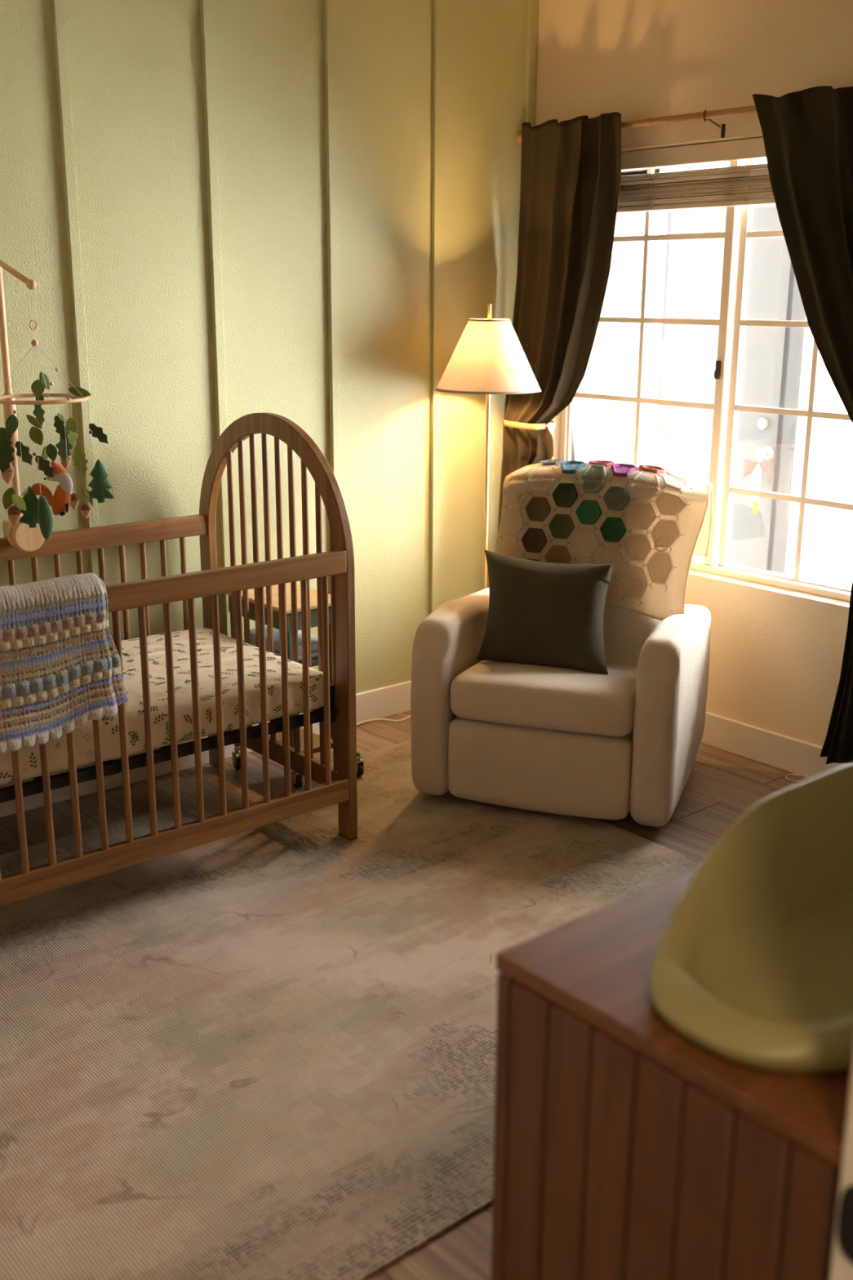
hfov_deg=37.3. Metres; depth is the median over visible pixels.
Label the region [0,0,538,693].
wall
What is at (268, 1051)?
area rug
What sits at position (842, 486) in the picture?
ground
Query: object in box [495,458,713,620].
throw
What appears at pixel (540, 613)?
throw pillow
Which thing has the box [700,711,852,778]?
baseboard
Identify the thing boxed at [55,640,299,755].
print
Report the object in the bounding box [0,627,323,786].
mattress
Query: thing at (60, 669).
blanket
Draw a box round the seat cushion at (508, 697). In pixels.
[450,660,637,737]
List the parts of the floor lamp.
lamp shade, trim, trim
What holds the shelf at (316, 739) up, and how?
attached to the rolling cart
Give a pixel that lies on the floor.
(721, 785)
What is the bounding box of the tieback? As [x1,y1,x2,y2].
[503,419,555,430]
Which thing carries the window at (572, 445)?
in the wall at (776, 653)
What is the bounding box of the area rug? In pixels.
[0,740,702,1279]
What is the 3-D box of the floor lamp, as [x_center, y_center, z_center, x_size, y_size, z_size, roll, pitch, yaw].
[0.231,-0.467,4.889,0.399,1.614,0.399,-12,20,-38]
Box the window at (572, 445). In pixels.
[559,159,852,601]
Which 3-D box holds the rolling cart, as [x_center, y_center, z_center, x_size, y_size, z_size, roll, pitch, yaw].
[-0.465,0.157,4.413,0.315,0.654,0.414,-12,20,-38]
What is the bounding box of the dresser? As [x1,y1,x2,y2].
[491,863,852,1279]
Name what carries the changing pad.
on the dresser
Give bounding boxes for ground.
[824,451,852,585]
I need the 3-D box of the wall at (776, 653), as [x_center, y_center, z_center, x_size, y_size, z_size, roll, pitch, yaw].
[2.020,-0.712,3.480,0.160,2.850,4.800,-12,20,-38]
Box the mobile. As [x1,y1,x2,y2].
[0,259,114,551]
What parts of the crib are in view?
rail, rail, rail, rail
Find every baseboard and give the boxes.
[0,680,411,817]
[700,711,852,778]
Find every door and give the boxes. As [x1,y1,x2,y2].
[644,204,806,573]
[829,1066,852,1279]
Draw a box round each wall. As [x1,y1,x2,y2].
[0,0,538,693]
[536,0,852,746]
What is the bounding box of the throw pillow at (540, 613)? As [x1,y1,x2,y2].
[476,549,613,674]
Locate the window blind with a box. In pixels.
[617,137,775,213]
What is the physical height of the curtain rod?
0.092 m
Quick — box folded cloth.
[243,626,318,661]
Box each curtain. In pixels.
[497,111,621,530]
[752,85,852,764]
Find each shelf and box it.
[268,727,333,753]
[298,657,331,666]
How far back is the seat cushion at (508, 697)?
3.99 m
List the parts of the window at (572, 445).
pane, pane, sash, frame, sash, screen frame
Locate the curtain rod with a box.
[516,105,757,142]
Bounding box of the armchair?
[410,587,711,826]
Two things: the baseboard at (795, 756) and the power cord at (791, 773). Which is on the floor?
the power cord at (791, 773)
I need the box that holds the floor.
[0,710,809,1279]
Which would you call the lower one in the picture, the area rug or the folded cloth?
the area rug
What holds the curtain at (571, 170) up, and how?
hanging from the curtain rod
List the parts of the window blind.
ladder cord, rail, ladder cord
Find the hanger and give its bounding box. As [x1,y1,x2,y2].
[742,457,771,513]
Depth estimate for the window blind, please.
4.49 m
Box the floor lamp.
[435,303,541,589]
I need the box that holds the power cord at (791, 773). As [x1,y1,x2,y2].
[785,773,820,782]
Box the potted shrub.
[826,521,852,586]
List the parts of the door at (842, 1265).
strike plate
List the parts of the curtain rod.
bracket plate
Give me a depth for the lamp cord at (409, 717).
5.03 m
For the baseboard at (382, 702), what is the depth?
4.53 m
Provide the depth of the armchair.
4.03 m
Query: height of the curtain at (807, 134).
2.154 m
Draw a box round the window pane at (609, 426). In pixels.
[581,158,840,582]
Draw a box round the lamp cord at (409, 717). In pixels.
[318,715,410,735]
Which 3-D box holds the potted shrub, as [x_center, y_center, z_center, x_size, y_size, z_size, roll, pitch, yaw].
[2.076,-0.298,6.289,0.310,0.664,0.310,-12,20,-38]
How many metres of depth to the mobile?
3.47 m
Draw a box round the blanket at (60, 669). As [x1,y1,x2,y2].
[0,573,128,754]
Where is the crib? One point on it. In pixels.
(338, 782)
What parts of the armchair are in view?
arm, footrest panel, seat, backrest, arm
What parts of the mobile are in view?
arm, clamp knob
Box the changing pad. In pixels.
[648,764,852,1072]
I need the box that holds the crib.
[0,412,357,906]
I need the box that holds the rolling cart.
[225,582,364,788]
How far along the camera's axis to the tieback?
5.02 m
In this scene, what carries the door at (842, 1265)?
in the wall

